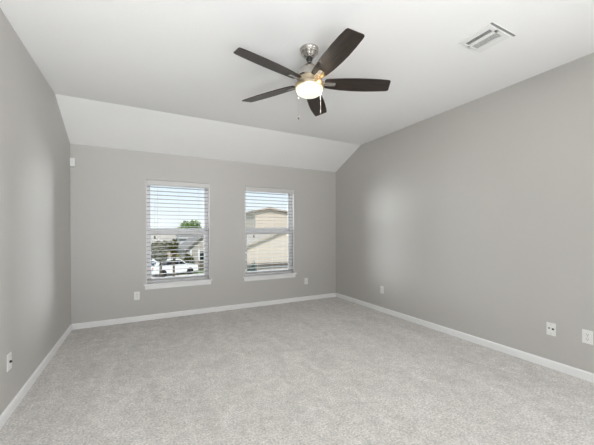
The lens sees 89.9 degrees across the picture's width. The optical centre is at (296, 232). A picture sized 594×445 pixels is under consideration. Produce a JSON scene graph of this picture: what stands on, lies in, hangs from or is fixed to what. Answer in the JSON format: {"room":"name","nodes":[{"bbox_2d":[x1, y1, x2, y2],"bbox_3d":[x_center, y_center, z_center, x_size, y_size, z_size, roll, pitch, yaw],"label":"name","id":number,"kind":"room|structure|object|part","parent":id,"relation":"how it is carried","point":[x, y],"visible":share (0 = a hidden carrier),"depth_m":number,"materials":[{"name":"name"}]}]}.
{"room":"empty bedroom","nodes":[
{"label":"empty bedroom","id":0,"kind":"room"},
{"bbox_2d":[0,8,70,414],"bbox_3d":[-1.182,-0.105,0.304,0.150,2.778,8.330,0,0,-27],"label":"wall","id":1,"kind":"structure","parent":0,"point":[35,230],"depth_m":2.45,"materials":[{"name":"paint"}]},
{"bbox_2d":[7,352,11,371],"bbox_3d":[-2.011,0.907,2.088,0.019,0.117,0.072,0,0,-27],"label":"plate","id":2,"kind":"object","parent":1,"relation":"attached to","point":[9,356],"visible":1,"depth_m":2.08,"materials":[{"name":"plastic"}]},
{"bbox_2d":[0,324,71,429],"bbox_3d":[-1.106,1.246,0.345,0.013,0.075,8.030,0,0,-27],"label":"baseboard","id":3,"kind":"structure","parent":1,"relation":"attached to","point":[14,403],"depth_m":2.45,"materials":[{"name":"paint"}]},
{"bbox_2d":[70,158,74,166],"bbox_3d":[-2.936,-0.915,3.889,0.056,0.108,0.048,0,0,-27],"label":"sensor","id":4,"kind":"object","parent":1,"relation":"attached to","point":[72,160],"visible":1,"depth_m":3.87,"materials":[{"name":"paint"}]},
{"bbox_2d":[70,144,335,323],"bbox_3d":[-1.138,0.051,4.938,4.207,2.440,0.150,0,0,-27],"label":"wall","id":5,"kind":"structure","parent":0,"point":[108,185],"depth_m":4.47,"materials":[{"name":"paint"}]},
{"bbox_2d":[134,291,139,299],"bbox_3d":[-2.288,0.908,4.251,0.072,0.117,0.009,0,0,-27],"label":"power outlet","id":6,"kind":"object","parent":5,"relation":"attached to","point":[136,294],"visible":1,"depth_m":4.25,"materials":[{"name":"plastic"}]},
{"bbox_2d":[144,180,211,289],"bbox_3d":[-1.812,0.030,4.568,0.970,1.593,0.184,0,0,-27],"label":"window","id":7,"kind":"structure","parent":5,"relation":"in","point":[156,284],"depth_m":4.57,"materials":[{"name":"plastic"}]},
{"bbox_3d":[-1.851,-0.368,4.633,0.830,0.724,0.026,0,0,-27],"label":"sash","id":8,"kind":"part","parent":7,"relation":"part of","materials":[{"name":"plastic"}]},
{"bbox_3d":[-1.835,0.350,4.609,0.830,0.727,0.030,0,0,-27],"label":"sash","id":9,"kind":"part","parent":7,"relation":"part of","materials":[{"name":"plastic"}]},
{"bbox_2d":[147,180,208,280],"bbox_3d":[-1.799,-0.027,4.540,0.880,1.470,0.093,0,0,-27],"label":"window blind","id":10,"kind":"object","parent":7,"relation":"attached to","point":[151,182],"visible":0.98,"depth_m":4.50,"materials":[{"name":"plastic"}]},
{"bbox_3d":[-2.067,-0.008,4.415,0.002,1.415,0.067,0,0,-27],"label":"ladder cord","id":11,"kind":"part","parent":10,"relation":"part of","materials":[{"name":"white fabric"}]},
{"bbox_3d":[-1.805,0.696,4.552,0.876,0.024,0.056,0,0,-27],"label":"rail","id":12,"kind":"part","parent":10,"relation":"part of","materials":[{"name":"white plastic"}]},
{"bbox_3d":[-1.810,0.757,4.570,0.970,0.022,0.184,0,0,-27],"label":"sill","id":13,"kind":"part","parent":7,"relation":"part of","materials":[{"name":"paint"}]},
{"bbox_2d":[72,293,335,329],"bbox_3d":[-1.097,1.233,4.869,4.181,0.075,0.013,0,0,-27],"label":"baseboard","id":14,"kind":"structure","parent":5,"relation":"attached to","point":[296,299],"depth_m":4.58,"materials":[{"name":"paint"}]},
{"bbox_2d":[243,191,296,280],"bbox_3d":[-0.490,0.024,5.256,0.997,1.593,0.184,0,0,-27],"label":"window","id":15,"kind":"structure","parent":5,"relation":"in","point":[283,274],"depth_m":5.33,"materials":[{"name":"plastic"}]},
{"bbox_3d":[-0.528,-0.374,5.321,0.857,0.724,0.026,0,0,-27],"label":"sash","id":16,"kind":"part","parent":15,"relation":"part of","materials":[{"name":"plastic"}]},
{"bbox_3d":[-0.513,0.344,5.298,0.857,0.727,0.030,0,0,-27],"label":"sash","id":17,"kind":"part","parent":15,"relation":"part of","materials":[{"name":"plastic"}]},
{"bbox_2d":[245,187,293,273],"bbox_3d":[-0.477,-0.033,5.228,0.907,1.470,0.093,0,0,-27],"label":"window blind","id":18,"kind":"object","parent":15,"relation":"attached to","point":[246,188],"visible":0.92,"depth_m":5.20,"materials":[{"name":"plastic"}]},
{"bbox_3d":[-0.483,0.690,5.240,0.903,0.024,0.056,0,0,-27],"label":"rail","id":19,"kind":"part","parent":18,"relation":"part of","materials":[{"name":"white plastic"}]},
{"bbox_3d":[-0.488,0.751,5.258,0.997,0.022,0.184,0,0,-27],"label":"sill","id":20,"kind":"part","parent":15,"relation":"part of","materials":[{"name":"paint"}]},
{"bbox_2d":[0,0,593,171],"bbox_3d":[0.746,-1.426,1.306,4.507,0.655,8.330,0,0,-27],"label":"ceiling","id":21,"kind":"structure","parent":0,"point":[154,76],"depth_m":2.62,"materials":[{"name":"paint"}]},
{"bbox_2d":[233,28,390,119],"bbox_3d":[0.117,-1.216,2.405,1.314,0.577,1.285,0,0,-27],"label":"ceiling fan","id":22,"kind":"object","parent":21,"relation":"hanging from","point":[309,85],"visible":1,"depth_m":2.36,"materials":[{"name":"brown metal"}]},
{"bbox_3d":[-0.202,-1.227,2.180,0.562,0.006,0.153,0,13,-41],"label":"fan blade","id":23,"kind":"part","parent":22,"relation":"part of","materials":[{"name":"brown wood"}]},
{"bbox_3d":[-0.246,-1.228,2.654,0.562,0.006,0.153,0,13,31],"label":"fan blade","id":24,"kind":"part","parent":22,"relation":"part of","materials":[{"name":"brown wood"}]},
{"bbox_3d":[0.102,-1.148,2.447,0.223,0.062,0.223,0,0,-27],"label":"lamp shade","id":25,"kind":"part","parent":22,"relation":"part of","materials":[{"name":"white glass"}]},
{"bbox_3d":[0.188,-1.230,2.843,0.153,0.006,0.562,-13,-3,12],"label":"fan blade","id":26,"kind":"part","parent":22,"relation":"part of","materials":[{"name":"brown wood"}]},
{"bbox_3d":[0.262,-1.228,2.075,0.153,0.006,0.562,14,-5,-23],"label":"fan blade","id":27,"kind":"part","parent":22,"relation":"part of","materials":[{"name":"brown wood"}]},
{"bbox_3d":[0.505,-1.230,2.484,0.562,0.006,0.153,0,-13,-5],"label":"fan blade","id":28,"kind":"part","parent":22,"relation":"part of","materials":[{"name":"brown wood"}]},
{"bbox_2d":[459,22,515,52],"bbox_3d":[1.478,-1.503,2.316,0.313,0.009,0.260,0,0,-27],"label":"ceiling vent","id":29,"kind":"object","parent":21,"relation":"in","point":[492,34],"visible":1,"depth_m":2.29,"materials":[{"name":"white metal"}]},
{"bbox_3d":[1.401,-1.507,2.294,0.050,0.002,0.190,0,0,-27],"label":"louver panel","id":30,"kind":"part","parent":29,"relation":"part of","materials":[{"name":"white metal"}]},
{"bbox_3d":[1.484,-1.507,2.338,0.078,0.002,0.190,0,0,-27],"label":"louver panel","id":31,"kind":"part","parent":29,"relation":"part of","materials":[{"name":"white metal"}]},
{"bbox_2d":[0,297,593,444],"bbox_3d":[0.755,1.335,1.313,4.507,0.120,8.330,0,0,-27],"label":"floor","id":32,"kind":"structure","parent":0,"point":[331,370],"depth_m":2.44,"materials":[{"name":"carpet"}]},
{"bbox_2d":[336,53,593,372],"bbox_3d":[2.683,-0.122,2.315,0.150,2.778,8.330,0,0,-27],"label":"wall","id":33,"kind":"structure","parent":0,"point":[475,217],"depth_m":3.26,"materials":[{"name":"paint"}]},
{"bbox_2d":[380,286,383,293],"bbox_3d":[1.348,0.912,4.716,0.009,0.117,0.072,0,0,-27],"label":"power outlet","id":34,"kind":"object","parent":33,"relation":"attached to","point":[381,287],"visible":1,"depth_m":4.71,"materials":[{"name":"plastic"}]},
{"bbox_2d":[336,293,593,382],"bbox_3d":[2.614,1.229,2.281,0.013,0.075,8.030,0,0,-27],"label":"baseboard","id":35,"kind":"structure","parent":33,"relation":"attached to","point":[588,376],"depth_m":3.25,"materials":[{"name":"paint"}]},
{"bbox_2d":[546,322,555,336],"bbox_3d":[2.363,0.901,2.767,0.008,0.117,0.072,0,0,-27],"label":"jack plate","id":36,"kind":"object","parent":33,"relation":"attached to","point":[550,327],"visible":1,"depth_m":2.76,"materials":[{"name":"plastic"}]},
{"bbox_2d":[582,329,592,344],"bbox_3d":[2.481,0.894,2.540,0.009,0.117,0.072,0,0,-27],"label":"power outlet","id":37,"kind":"object","parent":33,"relation":"attached to","point":[587,336],"visible":1,"depth_m":2.54,"materials":[{"name":"plastic"}]},
{"label":"outside","id":38,"kind":"structure","parent":0,"visible":0},
{"bbox_2d":[151,273,179,276],"bbox_3d":[-17.604,4.216,36.782,3.900,0.030,18.500,0,0,-27],"label":"driveway","id":39,"kind":"structure","parent":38,"point":[175,273],"depth_m":29.60,"materials":[{"name":"concrete"}]},
{"bbox_2d":[151,258,197,276],"bbox_3d":[-12.284,3.395,29.570,1.860,1.620,4.403,0,0,45],"label":"car","id":40,"kind":"object","parent":39,"relation":"on","point":[180,264],"visible":0.49,"depth_m":28.62,"materials":[{"name":"white paint"}]},
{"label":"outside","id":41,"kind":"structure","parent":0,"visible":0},
{"bbox_2d":[179,269,203,274],"bbox_3d":[-20.288,4.242,71.505,150.000,0.200,134.420,0,0,-27],"label":"ground","id":42,"kind":"structure","parent":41,"point":[203,269],"depth_m":30.52,"materials":[{"name":"grey concrete"}]},
{"bbox_2d":[151,240,171,276],"bbox_3d":[-8.288,2.366,18.209,1.256,3.778,1.547,0,0,-27],"label":"tree","id":43,"kind":"object","parent":42,"relation":"on","point":[164,256],"visible":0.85,"depth_m":17.91,"materials":[{"name":"green plant"}]},
{"bbox_2d":[151,235,177,256],"bbox_3d":[-22.767,2.196,43.923,8.850,4.060,9.760,0,0,-27],"label":"house","id":44,"kind":"structure","parent":42,"relation":"on","point":[152,236],"depth_m":42.67,"materials":[{"name":"beige"}]},
{"bbox_2d":[168,239,178,275],"bbox_3d":[-10.412,2.366,25.054,0.956,3.753,1.000,0,0,-13],"label":"tree","id":45,"kind":"object","parent":42,"relation":"on","point":[175,244],"visible":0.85,"depth_m":25.00,"materials":[{"name":"green plant"}]},
{"bbox_2d":[176,235,190,252],"bbox_3d":[-16.130,1.927,52.450,9.900,4.510,8.760,0,0,-27],"label":"house","id":46,"kind":"structure","parent":42,"relation":"on","point":[181,238],"depth_m":47.10,"materials":[{"name":"white"}]},
{"bbox_2d":[183,254,193,263],"bbox_3d":[-12.224,3.284,33.445,1.279,1.881,1.115,0,0,-27],"label":"shrub","id":47,"kind":"object","parent":42,"relation":"on","point":[187,256],"visible":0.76,"depth_m":33.27,"materials":[{"name":"green plant"}]},
{"bbox_2d":[178,220,201,227],"bbox_3d":[-20.336,0.843,56.815,4.932,6.680,4.022,0,0,-27],"label":"tree","id":48,"kind":"object","parent":42,"relation":"on","point":[197,224],"visible":0.52,"depth_m":56.80,"materials":[{"name":"green plant"}]},
{"bbox_2d":[178,235,203,264],"bbox_3d":[-12.986,2.245,39.211,4.350,3.930,9.150,0,0,-27],"label":"house","id":49,"kind":"structure","parent":42,"relation":"on","point":[190,241],"depth_m":36.17,"materials":[{"name":"grey"}]},
{"bbox_2d":[199,261,203,269],"bbox_3d":[-10.112,3.619,33.105,1.700,1.200,0.100,0,0,-27],"label":"fence","id":50,"kind":"object","parent":42,"relation":"on","point":[201,264],"visible":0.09,"depth_m":32.85,"materials":[{"name":"wood"}]},
{"bbox_2d":[247,263,256,270],"bbox_3d":[-2.723,2.996,18.378,0.690,2.483,0.672,0,0,-27],"label":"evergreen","id":51,"kind":"object","parent":42,"relation":"on","point":[251,266],"visible":0.12,"depth_m":18.25,"materials":[{"name":"green plant"}]},
{"bbox_2d":[246,207,287,270],"bbox_3d":[-2.063,1.026,27.365,12.200,6.370,13.150,0,0,-27],"label":"house","id":52,"kind":"structure","parent":42,"relation":"on","point":[283,238],"depth_m":20.85,"materials":[{"name":"beige"}]},
{"bbox_3d":[-0.058,3.216,21.365,5.400,1.950,0.070,0,0,-27],"label":"garage door","id":53,"kind":"part","parent":52,"relation":"part of","materials":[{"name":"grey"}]},
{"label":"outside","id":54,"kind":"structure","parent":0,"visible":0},
{"bbox_2d":[151,273,203,277],"bbox_3d":[0.275,4.181,31.996,150.000,0.020,6.500,0,0,-27],"label":"street","id":55,"kind":"structure","parent":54,"point":[199,273],"depth_m":29.00,"materials":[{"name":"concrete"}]}
]}

